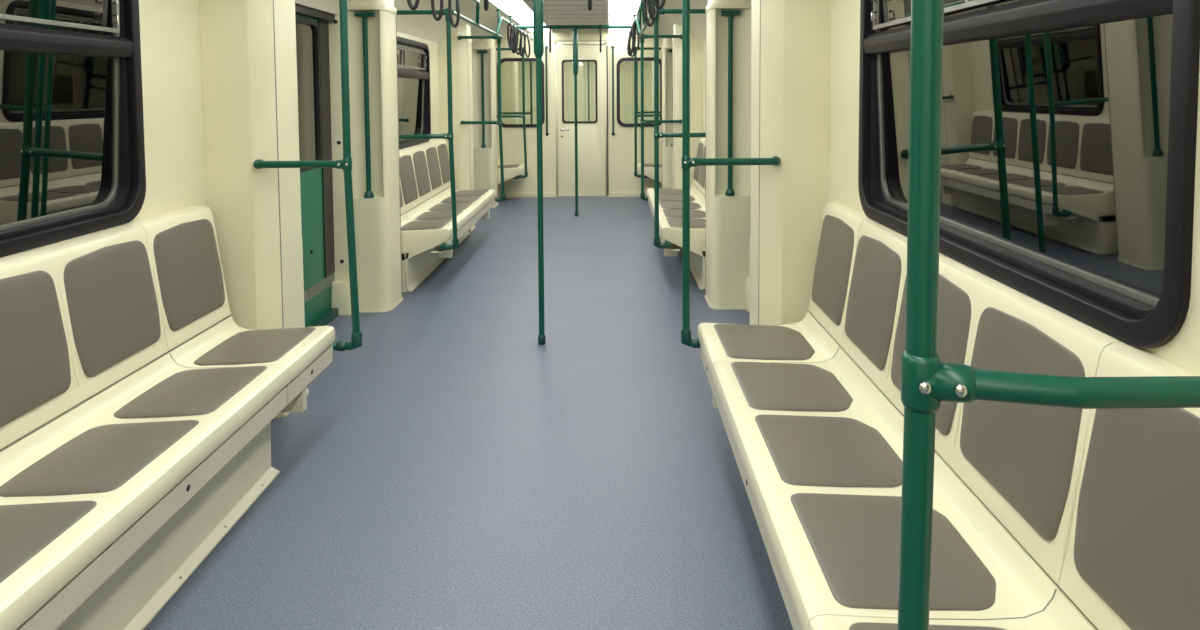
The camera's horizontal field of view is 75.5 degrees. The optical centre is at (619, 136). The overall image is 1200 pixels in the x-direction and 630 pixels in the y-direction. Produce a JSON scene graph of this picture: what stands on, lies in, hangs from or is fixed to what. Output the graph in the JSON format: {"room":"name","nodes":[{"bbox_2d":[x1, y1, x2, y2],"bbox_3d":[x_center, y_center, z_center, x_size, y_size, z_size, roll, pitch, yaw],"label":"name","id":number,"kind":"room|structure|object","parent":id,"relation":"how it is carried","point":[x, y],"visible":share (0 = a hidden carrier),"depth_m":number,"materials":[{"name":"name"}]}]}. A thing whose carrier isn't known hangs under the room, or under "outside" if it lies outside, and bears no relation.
{"room":"train carriage","nodes":[
{"label":"train carriage","id":0,"kind":"room"},
{"bbox_2d":[132,0,206,220],"bbox_3d":[-1.788,0.350,2.044,0.030,1.960,2.620,0,3,-1],"label":"wall","id":1,"kind":"structure","parent":0,"point":[170,37],"depth_m":3.09,"materials":[{"name":"beige plastic"}]},
{"bbox_2d":[0,0,145,257],"bbox_3d":[-1.805,-0.111,2.047,0.091,0.930,1.660,0,3,-1],"label":"window","id":2,"kind":"structure","parent":1,"relation":"in","point":[72,145],"depth_m":2.55,"materials":[{"name":"glass"}]},
{"bbox_2d":[295,4,338,326],"bbox_3d":[-1.881,0.197,4.368,0.125,2.000,2.040,0,3,-1],"label":"door","id":3,"kind":"structure","parent":1,"relation":"in","point":[312,26],"depth_m":4.79,"materials":[{"name":"green paint"}]},
{"bbox_2d":[397,32,439,140],"bbox_3d":[-1.839,0.086,6.666,0.030,1.960,2.560,0,3,-1],"label":"wall","id":4,"kind":"structure","parent":0,"point":[433,47],"depth_m":7.67,"materials":[{"name":"beige plastic"}]},
{"bbox_2d":[397,36,430,149],"bbox_3d":[-1.856,-0.373,6.639,0.091,0.930,1.660,0,3,-1],"label":"window","id":5,"kind":"structure","parent":4,"relation":"in","point":[413,57],"depth_m":6.99,"materials":[{"name":"glass"}]},
{"bbox_2d":[144,197,792,629],"bbox_3d":[-0.438,1.248,3.918,2.960,0.060,13.490,0,3,-1],"label":"floor","id":6,"kind":"structure","parent":0,"point":[452,468],"depth_m":2.96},
{"bbox_2d":[0,205,334,629],"bbox_3d":[-1.478,0.836,2.114,0.584,0.974,2.300,0,3,-1],"label":"seat","id":7,"kind":"object","parent":6,"relation":"on","point":[136,413],"visible":1,"depth_m":2.30,"materials":[{"name":"beige plastic"}]},
{"bbox_2d":[0,270,70,427],"bbox_3d":[-1.659,0.575,2.097,0.069,0.374,0.428,0,3,-1],"label":"cushion","id":8,"kind":"object","parent":7,"relation":"on","point":[35,335],"depth_m":2.18,"materials":[{"name":"grey fabric"}]},
{"bbox_2d":[0,501,96,582],"bbox_3d":[-1.424,0.899,1.657,0.362,0.024,0.417,0,3,-1],"label":"seat cushion","id":9,"kind":"object","parent":7,"relation":"on","point":[28,530],"depth_m":1.75,"materials":[{"name":"grey fabric"}]},
{"bbox_2d":[0,420,198,496],"bbox_3d":[-1.429,0.873,2.116,0.362,0.024,0.417,0,3,-1],"label":"seat cushion","id":10,"kind":"object","parent":7,"relation":"on","point":[81,458],"depth_m":2.08,"materials":[{"name":"grey fabric"}]},
{"bbox_2d":[64,240,160,376],"bbox_3d":[-1.664,0.549,2.556,0.069,0.374,0.428,0,3,-1],"label":"cushion","id":11,"kind":"object","parent":7,"relation":"on","point":[112,300],"depth_m":2.52,"materials":[{"name":"grey fabric"}]},
{"bbox_2d":[153,219,224,330],"bbox_3d":[-1.669,0.522,3.015,0.069,0.374,0.428,0,3,-1],"label":"cushion","id":12,"kind":"object","parent":7,"relation":"on","point":[187,266],"depth_m":2.98,"materials":[{"name":"grey fabric"}]},
{"bbox_2d":[114,366,266,418],"bbox_3d":[-1.434,0.846,2.576,0.362,0.024,0.417,0,3,-1],"label":"seat cushion","id":13,"kind":"object","parent":7,"relation":"on","point":[166,392],"depth_m":2.54,"materials":[{"name":"grey fabric"}]},
{"bbox_2d":[194,327,315,365],"bbox_3d":[-1.439,0.820,3.035,0.362,0.024,0.417,0,3,-1],"label":"seat cushion","id":14,"kind":"object","parent":7,"relation":"on","point":[228,346],"depth_m":3.00,"materials":[{"name":"grey fabric"}]},
{"bbox_2d":[253,0,361,350],"bbox_3d":[-1.357,0.082,3.289,0.475,1.702,0.115,0,3,4],"label":"pole","id":15,"kind":"object","parent":7,"relation":"attached to","point":[345,163],"visible":0.94,"depth_m":3.31,"materials":[{"name":"green metal"}]},
{"bbox_2d":[199,0,308,418],"bbox_3d":[-1.680,0.126,3.557,0.373,2.248,0.441,0,3,-1],"label":"pillar","id":16,"kind":"structure","parent":6,"relation":"on","point":[249,55],"depth_m":3.36,"materials":[{"name":"beige paint"}]},
{"bbox_2d":[328,0,402,314],"bbox_3d":[-1.695,0.030,5.173,0.367,2.240,0.430,0,3,-1],"label":"pillar","id":17,"kind":"structure","parent":6,"relation":"on","point":[372,27],"depth_m":5.07,"materials":[{"name":"beige paint"}]},
{"bbox_2d":[399,139,495,291],"bbox_3d":[-1.529,0.573,6.716,0.584,0.974,2.300,0,3,-1],"label":"seat","id":18,"kind":"object","parent":6,"relation":"on","point":[425,186],"visible":0.78,"depth_m":6.33,"materials":[{"name":"beige plastic"}]},
{"bbox_2d":[399,155,417,203],"bbox_3d":[-1.705,0.338,6.240,0.069,0.374,0.428,0,3,-1],"label":"cushion","id":19,"kind":"object","parent":18,"relation":"on","point":[408,182],"depth_m":6.22,"materials":[{"name":"grey fabric"}]},
{"bbox_2d":[413,151,430,196],"bbox_3d":[-1.710,0.312,6.699,0.069,0.374,0.428,0,3,-1],"label":"cushion","id":20,"kind":"object","parent":18,"relation":"on","point":[421,171],"depth_m":6.67,"materials":[{"name":"grey fabric"}]},
{"bbox_2d":[401,219,451,230],"bbox_3d":[-1.470,0.662,5.800,0.362,0.024,0.417,0,3,-1],"label":"seat cushion","id":21,"kind":"object","parent":18,"relation":"on","point":[406,224],"depth_m":5.75,"materials":[{"name":"grey fabric"}]},
{"bbox_2d":[396,8,458,249],"bbox_3d":[-1.384,-0.041,5.449,0.478,1.702,0.136,-1,3,-8],"label":"pole","id":22,"kind":"object","parent":18,"relation":"attached to","point":[455,242],"visible":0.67,"depth_m":5.42,"materials":[{"name":"green metal"}]},
{"bbox_2d":[426,147,441,189],"bbox_3d":[-1.715,0.286,7.158,0.069,0.374,0.428,0,3,-1],"label":"cushion","id":23,"kind":"object","parent":18,"relation":"on","point":[432,159],"depth_m":7.13,"materials":[{"name":"grey fabric"}]},
{"bbox_2d":[415,210,462,219],"bbox_3d":[-1.475,0.636,6.260,0.362,0.024,0.417,0,3,-1],"label":"seat cushion","id":24,"kind":"object","parent":18,"relation":"on","point":[419,214],"depth_m":6.23,"materials":[{"name":"grey fabric"}]},
{"bbox_2d":[437,144,449,183],"bbox_3d":[-1.720,0.260,7.618,0.069,0.374,0.428,0,3,-1],"label":"cushion","id":25,"kind":"object","parent":18,"relation":"on","point":[442,151],"depth_m":7.56,"materials":[{"name":"grey fabric"}]},
{"bbox_2d":[429,202,472,210],"bbox_3d":[-1.480,0.610,6.719,0.362,0.024,0.417,0,3,-1],"label":"seat cushion","id":26,"kind":"object","parent":18,"relation":"on","point":[433,206],"depth_m":6.69,"materials":[{"name":"grey fabric"}]},
{"bbox_2d":[441,195,480,202],"bbox_3d":[-1.485,0.584,7.178,0.362,0.024,0.417,0,3,-1],"label":"seat cushion","id":27,"kind":"object","parent":18,"relation":"on","point":[444,198],"depth_m":7.16,"materials":[{"name":"grey fabric"}]},
{"bbox_2d":[456,189,488,195],"bbox_3d":[-1.490,0.557,7.637,0.362,0.024,0.417,0,3,-1],"label":"seat cushion","id":28,"kind":"object","parent":18,"relation":"on","point":[485,191],"depth_m":7.60,"materials":[{"name":"grey fabric"}]},
{"bbox_2d":[457,35,504,201],"bbox_3d":[-1.408,-0.181,7.887,0.477,1.702,0.099,0,3,6],"label":"pole","id":29,"kind":"object","parent":18,"relation":"attached to","point":[499,122],"visible":0.88,"depth_m":7.88,"materials":[{"name":"green metal"}]},
{"bbox_2d":[438,24,474,231],"bbox_3d":[-1.731,-0.136,8.149,0.373,2.248,0.441,0,3,-1],"label":"pillar","id":30,"kind":"structure","parent":6,"relation":"on","point":[462,102],"depth_m":7.94,"materials":[{"name":"beige paint"}]},
{"bbox_2d":[472,39,497,207],"bbox_3d":[-1.746,-0.232,9.765,0.367,2.240,0.430,0,3,-1],"label":"pillar","id":31,"kind":"structure","parent":6,"relation":"on","point":[484,94],"depth_m":9.66,"materials":[{"name":"beige paint"}]},
{"bbox_2d":[533,0,545,344],"bbox_3d":[-0.449,0.084,4.377,1.320,2.211,0.058,0,3,-1],"label":"pole","id":32,"kind":"object","parent":6,"relation":"on","point":[538,22],"visible":1,"depth_m":4.36,"materials":[{"name":"green metal"}]},
{"bbox_2d":[538,335,545,344],"bbox_3d":[-0.444,1.162,4.439,0.044,0.052,0.044,0,3,-1],"label":"socket","id":33,"kind":"object","parent":32,"relation":"attached to","point":[541,338],"depth_m":4.42,"materials":[{"name":"green metal"}]},
{"bbox_2d":[518,25,631,215],"bbox_3d":[-0.500,-0.178,8.969,1.320,2.211,0.058,0,3,-1],"label":"pole","id":34,"kind":"object","parent":6,"relation":"on","point":[574,27],"visible":0.9,"depth_m":8.91,"materials":[{"name":"green metal"}]},
{"bbox_2d":[661,38,672,188],"bbox_3d":[0.727,-0.246,9.791,0.367,2.240,0.430,0,3,-1],"label":"pillar","id":35,"kind":"structure","parent":6,"relation":"on","point":[667,48],"depth_m":9.68,"materials":[{"name":"beige paint"}]},
{"bbox_2d":[647,137,705,289],"bbox_3d":[0.585,0.561,6.739,0.584,0.974,2.300,0,3,-1],"label":"seat","id":36,"kind":"object","parent":6,"relation":"on","point":[670,200],"visible":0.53,"depth_m":6.16,"materials":[{"name":"beige plastic"}]},
{"bbox_2d":[640,34,681,200],"bbox_3d":[0.442,-0.191,7.909,0.455,1.702,0.099,-1,3,-7],"label":"pole","id":37,"kind":"object","parent":36,"relation":"attached to","point":[642,121],"visible":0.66,"depth_m":7.89,"materials":[{"name":"green metal"}]},
{"bbox_2d":[653,188,681,194],"bbox_3d":[0.527,0.546,7.659,0.362,0.024,0.417,0,3,-1],"label":"seat cushion","id":38,"kind":"object","parent":36,"relation":"on","point":[661,190],"depth_m":7.60,"materials":[{"name":"grey fabric"}]},
{"bbox_2d":[659,194,694,201],"bbox_3d":[0.532,0.572,7.200,0.362,0.024,0.417,0,3,-1],"label":"seat cushion","id":39,"kind":"object","parent":36,"relation":"on","point":[662,197],"depth_m":7.16,"materials":[{"name":"grey fabric"}]},
{"bbox_2d":[654,8,705,248],"bbox_3d":[0.471,-0.052,5.467,0.456,1.702,0.135,0,3,8],"label":"pole","id":40,"kind":"object","parent":36,"relation":"attached to","point":[657,134],"visible":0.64,"depth_m":5.44,"materials":[{"name":"green metal"}]},
{"bbox_2d":[659,201,700,208],"bbox_3d":[0.537,0.598,6.740,0.362,0.024,0.417,0,3,-1],"label":"seat cushion","id":41,"kind":"object","parent":36,"relation":"on","point":[662,204],"depth_m":6.71,"materials":[{"name":"grey fabric"}]},
{"bbox_2d":[662,209,704,217],"bbox_3d":[0.542,0.625,6.281,0.362,0.024,0.417,0,3,-1],"label":"seat cushion","id":42,"kind":"object","parent":36,"relation":"on","point":[666,213],"depth_m":6.22,"materials":[{"name":"grey fabric"}]},
{"bbox_2d":[666,217,704,227],"bbox_3d":[0.547,0.651,5.822,0.362,0.024,0.417,0,3,-1],"label":"seat cushion","id":43,"kind":"object","parent":36,"relation":"on","point":[670,222],"depth_m":5.78,"materials":[{"name":"grey fabric"}]},
{"bbox_2d":[694,142,703,181],"bbox_3d":[0.787,0.245,7.645,0.069,0.374,0.428,0,3,-1],"label":"cushion","id":44,"kind":"object","parent":36,"relation":"on","point":[701,144],"depth_m":7.59,"materials":[{"name":"grey fabric"}]},
{"bbox_2d":[699,146,705,187],"bbox_3d":[0.793,0.272,7.185,0.069,0.374,0.428,0,3,-1],"label":"cushion","id":45,"kind":"object","parent":36,"relation":"on","point":[702,175],"depth_m":7.20,"materials":[{"name":"grey fabric"}]},
{"bbox_2d":[672,23,702,188],"bbox_3d":[0.745,-0.154,8.172,0.367,2.240,0.430,0,3,-1],"label":"pillar","id":46,"kind":"structure","parent":6,"relation":"on","point":[696,44],"depth_m":7.96,"materials":[{"name":"beige paint"}]},
{"bbox_2d":[705,0,751,311],"bbox_3d":[0.778,0.016,5.199,0.367,2.240,0.430,0,3,-1],"label":"pillar","id":47,"kind":"structure","parent":6,"relation":"on","point":[728,22],"depth_m":5.09,"materials":[{"name":"beige paint"}]},
{"bbox_2d":[750,0,829,324],"bbox_3d":[0.796,0.109,3.580,0.367,2.240,0.430,0,3,-1],"label":"pillar","id":48,"kind":"structure","parent":6,"relation":"on","point":[790,39],"depth_m":3.38,"materials":[{"name":"beige paint"}]},
{"bbox_2d":[697,201,1199,629],"bbox_3d":[0.636,0.824,2.137,0.584,0.974,2.300,0,3,-1],"label":"seat","id":49,"kind":"object","parent":6,"relation":"on","point":[1044,517],"visible":0.92,"depth_m":1.67,"materials":[{"name":"beige plastic"}]},
{"bbox_2d":[681,0,780,347],"bbox_3d":[0.493,0.071,3.309,0.453,1.702,0.114,-1,3,-5],"label":"pole","id":50,"kind":"object","parent":49,"relation":"attached to","point":[688,162],"visible":0.9,"depth_m":3.32,"materials":[{"name":"green metal"}]},
{"bbox_2d":[714,324,814,359],"bbox_3d":[0.578,0.809,3.057,0.362,0.024,0.417,0,3,-1],"label":"seat cushion","id":51,"kind":"object","parent":49,"relation":"on","point":[733,341],"depth_m":3.03,"materials":[{"name":"grey fabric"}]},
{"bbox_2d":[731,362,852,411],"bbox_3d":[0.583,0.835,2.597,0.362,0.024,0.417,0,3,-1],"label":"seat cushion","id":52,"kind":"object","parent":49,"relation":"on","point":[760,386],"depth_m":2.57,"materials":[{"name":"grey fabric"}]},
{"bbox_2d":[755,414,902,487],"bbox_3d":[0.588,0.861,2.138,0.362,0.024,0.417,0,3,-1],"label":"seat cushion","id":53,"kind":"object","parent":49,"relation":"on","point":[800,451],"depth_m":2.11,"materials":[{"name":"grey fabric"}]},
{"bbox_2d":[812,215,853,325],"bbox_3d":[0.839,0.508,3.042,0.069,0.374,0.428,0,3,-1],"label":"cushion","id":54,"kind":"object","parent":49,"relation":"on","point":[835,252],"depth_m":3.00,"materials":[{"name":"grey fabric"}]},
{"bbox_2d":[845,235,900,369],"bbox_3d":[0.844,0.534,2.583,0.069,0.374,0.428,0,3,-1],"label":"cushion","id":55,"kind":"object","parent":49,"relation":"on","point":[874,285],"depth_m":2.54,"materials":[{"name":"grey fabric"}]},
{"bbox_2d":[790,493,995,610],"bbox_3d":[0.593,0.887,1.679,0.362,0.024,0.417,0,3,-1],"label":"seat cushion","id":56,"kind":"object","parent":49,"relation":"on","point":[851,541],"depth_m":1.64,"materials":[{"name":"grey fabric"}]},
{"bbox_2d":[849,622,1005,629],"bbox_3d":[0.599,0.913,1.220,0.362,0.024,0.417,0,3,-1],"label":"seat cushion","id":57,"kind":"object","parent":49,"relation":"on","point":[852,625],"depth_m":1.42,"materials":[{"name":"grey fabric"}]},
{"bbox_2d":[891,274,970,434],"bbox_3d":[0.849,0.561,2.124,0.069,0.374,0.428,0,3,-1],"label":"cushion","id":58,"kind":"object","parent":49,"relation":"on","point":[954,292],"depth_m":2.00,"materials":[{"name":"grey fabric"}]},
{"bbox_2d":[960,307,1084,540],"bbox_3d":[0.854,0.587,1.665,0.069,0.374,0.428,0,3,-1],"label":"cushion","id":59,"kind":"object","parent":49,"relation":"on","point":[1026,455],"depth_m":1.61,"materials":[{"name":"grey fabric"}]},
{"bbox_2d":[898,0,1199,629],"bbox_3d":[0.521,0.212,0.840,0.465,1.702,0.185,0,3,7],"label":"pole","id":60,"kind":"object","parent":49,"relation":"attached to","point":[927,381],"visible":1,"depth_m":0.79,"materials":[{"name":"green metal"}]},
{"bbox_2d":[1074,408,1199,629],"bbox_3d":[0.859,0.613,1.206,0.069,0.374,0.428,0,3,-1],"label":"cushion","id":61,"kind":"object","parent":49,"relation":"on","point":[1137,483],"depth_m":1.26,"materials":[{"name":"grey fabric"}]},
{"bbox_2d":[531,1,607,24],"bbox_3d":[-0.450,-1.124,3.782,0.740,0.030,13.490,0,3,-1],"label":"ceiling","id":62,"kind":"structure","parent":0,"point":[585,21],"depth_m":8.65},
{"bbox_2d":[489,0,532,15],"bbox_3d":[-1.022,-1.276,7.147,0.330,0.093,2.240,0,3,-1],"label":"ceiling light","id":63,"kind":"object","parent":62,"relation":"attached to","point":[508,7],"visible":0.75,"depth_m":7.52,"materials":[{"name":"white plastic"}]},
{"bbox_2d":[511,15,552,31],"bbox_3d":[-1.047,-1.405,9.392,0.330,0.093,2.240,0,3,-1],"label":"ceiling light","id":64,"kind":"object","parent":62,"relation":"attached to","point":[520,19],"visible":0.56,"depth_m":9.09,"materials":[{"name":"white plastic"}]},
{"bbox_2d":[496,15,532,39],"bbox_3d":[-1.178,-1.198,8.972,0.066,0.271,3.100,0,3,-1],"label":"rail","id":65,"kind":"object","parent":64,"relation":"attached to","point":[510,16],"visible":0.8,"depth_m":7.87,"materials":[{"name":"green metal"}]},
{"bbox_2d":[507,21,514,50],"bbox_3d":[-1.139,-1.064,8.161,0.085,0.316,0.044,0,3,-1],"label":"strap","id":66,"kind":"object","parent":65,"relation":"hanging from","point":[510,24],"visible":0.91,"depth_m":8.15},
{"bbox_2d":[510,23,516,51],"bbox_3d":[-1.156,-1.079,8.440,0.078,0.318,0.044,-2,3,-1],"label":"strap","id":67,"kind":"object","parent":65,"relation":"hanging from","point":[514,50],"visible":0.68,"depth_m":8.43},
{"bbox_2d":[607,15,637,31],"bbox_3d":[0.023,-1.411,9.403,0.330,0.093,2.240,0,3,-1],"label":"ceiling light","id":68,"kind":"object","parent":62,"relation":"attached to","point":[611,19],"visible":0.52,"depth_m":9.15,"materials":[{"name":"white plastic"}]},
{"bbox_2d":[632,15,640,34],"bbox_3d":[0.166,-1.206,8.986,0.066,0.271,3.100,0,3,-1],"label":"rail","id":69,"kind":"object","parent":68,"relation":"attached to","point":[636,20],"visible":0.69,"depth_m":7.52,"materials":[{"name":"green metal"}]},
{"bbox_2d":[628,23,635,51],"bbox_3d":[0.143,-1.087,8.454,0.084,0.316,0.044,0,3,-1],"label":"strap","id":70,"kind":"object","parent":69,"relation":"hanging from","point":[630,34],"visible":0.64,"depth_m":8.45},
{"bbox_2d":[632,20,639,49],"bbox_3d":[0.175,-1.071,8.175,0.081,0.317,0.044,0,3,-1],"label":"strap","id":71,"kind":"object","parent":69,"relation":"hanging from","point":[633,25],"visible":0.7,"depth_m":8.17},
{"bbox_2d":[606,0,640,14],"bbox_3d":[0.048,-1.283,7.159,0.330,0.093,2.240,0,3,-1],"label":"ceiling light","id":72,"kind":"object","parent":62,"relation":"attached to","point":[614,7],"visible":1,"depth_m":7.66,"materials":[{"name":"white plastic"}]},
{"bbox_2d":[495,29,662,197],"bbox_3d":[-0.519,-0.346,10.607,2.960,2.360,0.050,0,3,-1],"label":"wall","id":73,"kind":"structure","parent":0,"point":[621,167],"depth_m":10.61,"materials":[{"name":"beige plastic"}]},
{"bbox_2d":[497,46,548,135],"bbox_3d":[-1.312,-0.619,10.541,0.696,1.228,0.093,0,3,-1],"label":"window","id":74,"kind":"structure","parent":73,"relation":"in","point":[502,59],"depth_m":10.53,"materials":[{"name":"black rubber"}]},
{"bbox_2d":[505,192,555,197],"bbox_3d":[-1.219,0.802,10.634,0.708,0.070,0.012,0,3,-1],"label":"trim","id":75,"kind":"structure","parent":73,"relation":"attached to","point":[525,194],"depth_m":10.63,"materials":[{"name":"beige paint"}]},
{"bbox_2d":[555,42,608,197],"bbox_3d":[-0.510,-0.225,10.582,0.716,2.120,0.104,0,3,-1],"label":"door","id":76,"kind":"structure","parent":73,"relation":"in","point":[592,135],"depth_m":10.61,"materials":[{"name":"beige paint"}]},
{"bbox_2d":[609,192,646,196],"bbox_3d":[0.201,0.794,10.649,0.692,0.070,0.012,0,3,-1],"label":"trim","id":77,"kind":"structure","parent":73,"relation":"attached to","point":[611,194],"depth_m":10.64,"materials":[{"name":"beige paint"}]},
{"bbox_2d":[611,46,661,135],"bbox_3d":[0.249,-0.628,10.558,0.712,1.228,0.093,0,3,-1],"label":"window","id":78,"kind":"structure","parent":73,"relation":"in","point":[621,60],"depth_m":10.55,"materials":[{"name":"black rubber"}]},
{"bbox_2d":[518,61,651,166],"bbox_3d":[-0.565,-0.556,14.797,2.960,2.300,0.040,0,3,-1],"label":"wall","id":79,"kind":"structure","parent":0,"point":[626,67],"depth_m":14.76,"materials":[{"name":"beige laminate"}]},
{"bbox_2d":[703,41,705,137],"bbox_3d":[0.891,0.070,6.695,0.030,1.960,2.560,0,3,-1],"label":"wall","id":80,"kind":"structure","parent":0,"point":[704,42],"depth_m":7.81,"materials":[{"name":"beige plastic"}]},
{"bbox_2d":[828,0,1199,375],"bbox_3d":[0.942,0.334,2.073,0.030,1.960,2.620,0,3,-1],"label":"wall","id":81,"kind":"structure","parent":0,"point":[1183,351],"depth_m":3.05,"materials":[{"name":"beige plastic"}]},
{"bbox_2d":[858,0,1199,347],"bbox_3d":[0.954,-0.127,2.077,0.091,0.930,1.660,0,3,-1],"label":"window","id":82,"kind":"structure","parent":81,"relation":"in","point":[1069,130],"depth_m":1.69,"materials":[{"name":"glass"}]},
{"bbox_3d":[-0.537,0.736,12.873,2.960,0.060,3.950,0,3,-1],"label":"floor","id":83,"kind":"structure","parent":0,"visible":0},
{"bbox_2d":[501,61,518,123],"bbox_3d":[-1.755,-0.371,12.120,0.320,2.250,0.400,0,3,-1],"label":"pillar","id":84,"kind":"structure","parent":83,"relation":"on","point":[509,69],"depth_m":11.91,"materials":[{"name":"beige paint"}]},
{"bbox_2d":[502,61,532,123],"bbox_3d":[-1.613,-0.349,11.722,0.596,2.250,0.032,0,3,-1],"label":"pole","id":85,"kind":"object","parent":83,"relation":"on","point":[530,112],"visible":0.49,"depth_m":11.70,"materials":[{"name":"green metal"}]},
{"bbox_2d":[587,62,589,120],"bbox_3d":[-0.489,-0.396,12.433,0.032,2.250,0.032,0,3,-1],"label":"pole","id":86,"kind":"object","parent":83,"relation":"on","point":[588,74],"visible":0.32,"depth_m":12.40,"materials":[{"name":"green metal"}]},
{"bbox_2d":[637,61,659,122],"bbox_3d":[0.551,-0.362,11.745,0.596,2.250,0.032,0,3,-1],"label":"pole","id":87,"kind":"object","parent":83,"relation":"on","point":[638,112],"visible":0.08,"depth_m":11.73,"materials":[{"name":"green metal"}]},
{"bbox_2d":[652,61,659,119],"bbox_3d":[0.684,-0.386,12.146,0.320,2.250,0.400,0,3,-1],"label":"pillar","id":88,"kind":"structure","parent":83,"relation":"on","point":[652,61],"depth_m":11.96,"materials":[{"name":"beige paint"}]},
{"bbox_3d":[-1.879,-0.120,10.280,0.030,1.960,0.600,0,3,-1],"label":"wall","id":89,"kind":"structure","parent":0,"visible":0},
{"bbox_2d":[498,164,524,183],"bbox_3d":[-1.570,0.248,10.369,0.584,0.741,0.460,0,3,-1],"label":"seat","id":90,"kind":"object","parent":89,"relation":"attached to","point":[510,171],"visible":0.39,"depth_m":10.16,"materials":[{"name":"beige plastic"}]},
{"bbox_2d":[498,164,520,167],"bbox_3d":[-1.521,0.401,10.379,0.362,0.024,0.417,0,3,-1],"label":"seat cushion","id":91,"kind":"object","parent":90,"relation":"on","point":[514,165],"depth_m":10.29,"materials":[{"name":"grey fabric"}]},
{"bbox_2d":[496,47,527,177],"bbox_3d":[-1.433,-0.303,10.033,0.479,1.702,0.121,-1,3,-9],"label":"pole","id":92,"kind":"object","parent":90,"relation":"attached to","point":[523,65],"visible":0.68,"depth_m":10.02,"materials":[{"name":"green metal"}]},
{"bbox_3d":[0.988,0.571,-2.065,0.030,1.960,1.590,0,3,-1],"label":"wall","id":93,"kind":"structure","parent":0,"visible":0},
{"bbox_2d":[638,0,651,37],"bbox_3d":[0.220,-1.066,6.626,0.048,0.272,2.442,0,3,-1],"label":"rail","id":94,"kind":"object","parent":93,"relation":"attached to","point":[649,18],"visible":0.66,"depth_m":7.06,"materials":[{"name":"green metal"}]},
{"bbox_2d":[636,0,751,41],"bbox_3d":[0.641,-0.938,3.805,0.780,0.415,13.490,0,3,-1],"label":"trim","id":95,"kind":"structure","parent":93,"relation":"attached to","point":[666,21],"depth_m":7.43,"materials":[{"name":"beige plastic"}]},
{"bbox_3d":[-1.742,0.586,-2.094,0.030,1.960,1.590,0,3,-1],"label":"wall","id":96,"kind":"structure","parent":0,"visible":0},
{"bbox_2d":[295,0,527,46],"bbox_3d":[-1.539,-0.925,3.782,0.780,0.415,13.490,0,3,-1],"label":"trim","id":97,"kind":"structure","parent":96,"relation":"attached to","point":[426,27],"depth_m":6.95,"materials":[{"name":"beige plastic"}]},
{"bbox_2d":[452,7,502,38],"bbox_3d":[-1.180,-1.058,6.611,0.048,0.272,2.442,0,3,-1],"label":"rail","id":98,"kind":"object","parent":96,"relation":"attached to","point":[454,13],"visible":0.82,"depth_m":6.50,"materials":[{"name":"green metal"}]},
{"bbox_3d":[-0.997,-1.148,4.903,0.330,0.093,2.240,0,3,-1],"label":"ceiling light","id":99,"kind":"object","parent":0,"visible":0},
{"bbox_2d":[473,0,479,24],"bbox_3d":[-1.127,-0.934,4.351,0.066,0.271,4.045,0,3,-1],"label":"rail","id":100,"kind":"object","parent":99,"relation":"attached to","point":[476,1],"visible":0.97,"depth_m":6.27,"materials":[{"name":"green metal"}]},
{"bbox_2d":[407,0,419,9],"bbox_3d":[-1.104,-0.833,4.127,0.080,0.317,0.044,0,3,-1],"label":"strap","id":101,"kind":"object","parent":100,"relation":"hanging from","point":[409,2],"visible":1,"depth_m":4.13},
{"bbox_2d":[431,0,443,20],"bbox_3d":[-1.117,-0.868,4.746,0.078,0.318,0.044,-1,3,-1],"label":"strap","id":102,"kind":"object","parent":100,"relation":"hanging from","point":[439,17],"visible":1,"depth_m":4.74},
{"bbox_2d":[448,0,459,27],"bbox_3d":[-1.117,-0.896,5.235,0.080,0.317,0.044,0,3,-1],"label":"strap","id":103,"kind":"object","parent":100,"relation":"hanging from","point":[449,1],"visible":1,"depth_m":5.23,"materials":[{"name":"black plastic"}]},
{"bbox_3d":[0.073,-1.154,4.914,0.330,0.093,2.240,0,3,-1],"label":"ceiling light","id":104,"kind":"object","parent":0,"visible":0},
{"bbox_2d":[640,0,644,24],"bbox_3d":[0.217,-0.942,4.366,0.066,0.271,4.045,0,3,-1],"label":"rail","id":105,"kind":"object","parent":104,"relation":"attached to","point":[641,1],"visible":0.62,"depth_m":6.29,"materials":[{"name":"green metal"}]},
{"bbox_2d":[643,0,654,26],"bbox_3d":[0.204,-0.903,5.250,0.080,0.317,0.044,0,3,-1],"label":"strap","id":106,"kind":"object","parent":105,"relation":"hanging from","point":[644,1],"visible":0.88,"depth_m":5.25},
{"bbox_2d":[647,0,658,19],"bbox_3d":[0.208,-0.875,4.760,0.079,0.317,0.044,0,3,-1],"label":"strap","id":107,"kind":"object","parent":105,"relation":"hanging from","point":[655,16],"visible":0.91,"depth_m":4.76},
{"bbox_2d":[653,0,664,8],"bbox_3d":[0.212,-0.840,4.141,0.078,0.317,0.044,-2,3,-1],"label":"strap","id":108,"kind":"object","parent":105,"relation":"hanging from","point":[662,3],"visible":1,"depth_m":4.14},
{"bbox_3d":[0.851,-0.136,10.309,0.030,1.960,0.600,0,3,-1],"label":"wall","id":109,"kind":"structure","parent":0,"visible":0},
{"bbox_2d":[637,163,661,182],"bbox_3d":[0.544,0.236,10.392,0.584,0.741,0.460,0,3,-1],"label":"seat","id":110,"kind":"object","parent":109,"relation":"attached to","point":[648,168],"visible":0.32,"depth_m":10.18,"materials":[{"name":"beige plastic"}]},
{"bbox_2d":[634,47,661,177],"bbox_3d":[0.419,-0.314,10.050,0.457,1.702,0.120,0,3,9],"label":"pole","id":111,"kind":"object","parent":110,"relation":"attached to","point":[636,115],"visible":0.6,"depth_m":10.04,"materials":[{"name":"green metal"}]},
{"bbox_2d":[644,163,661,166],"bbox_3d":[0.497,0.389,10.400,0.362,0.024,0.417,0,3,-1],"label":"seat cushion","id":112,"kind":"object","parent":110,"relation":"on","point":[645,165],"depth_m":10.30,"materials":[{"name":"grey fabric"}]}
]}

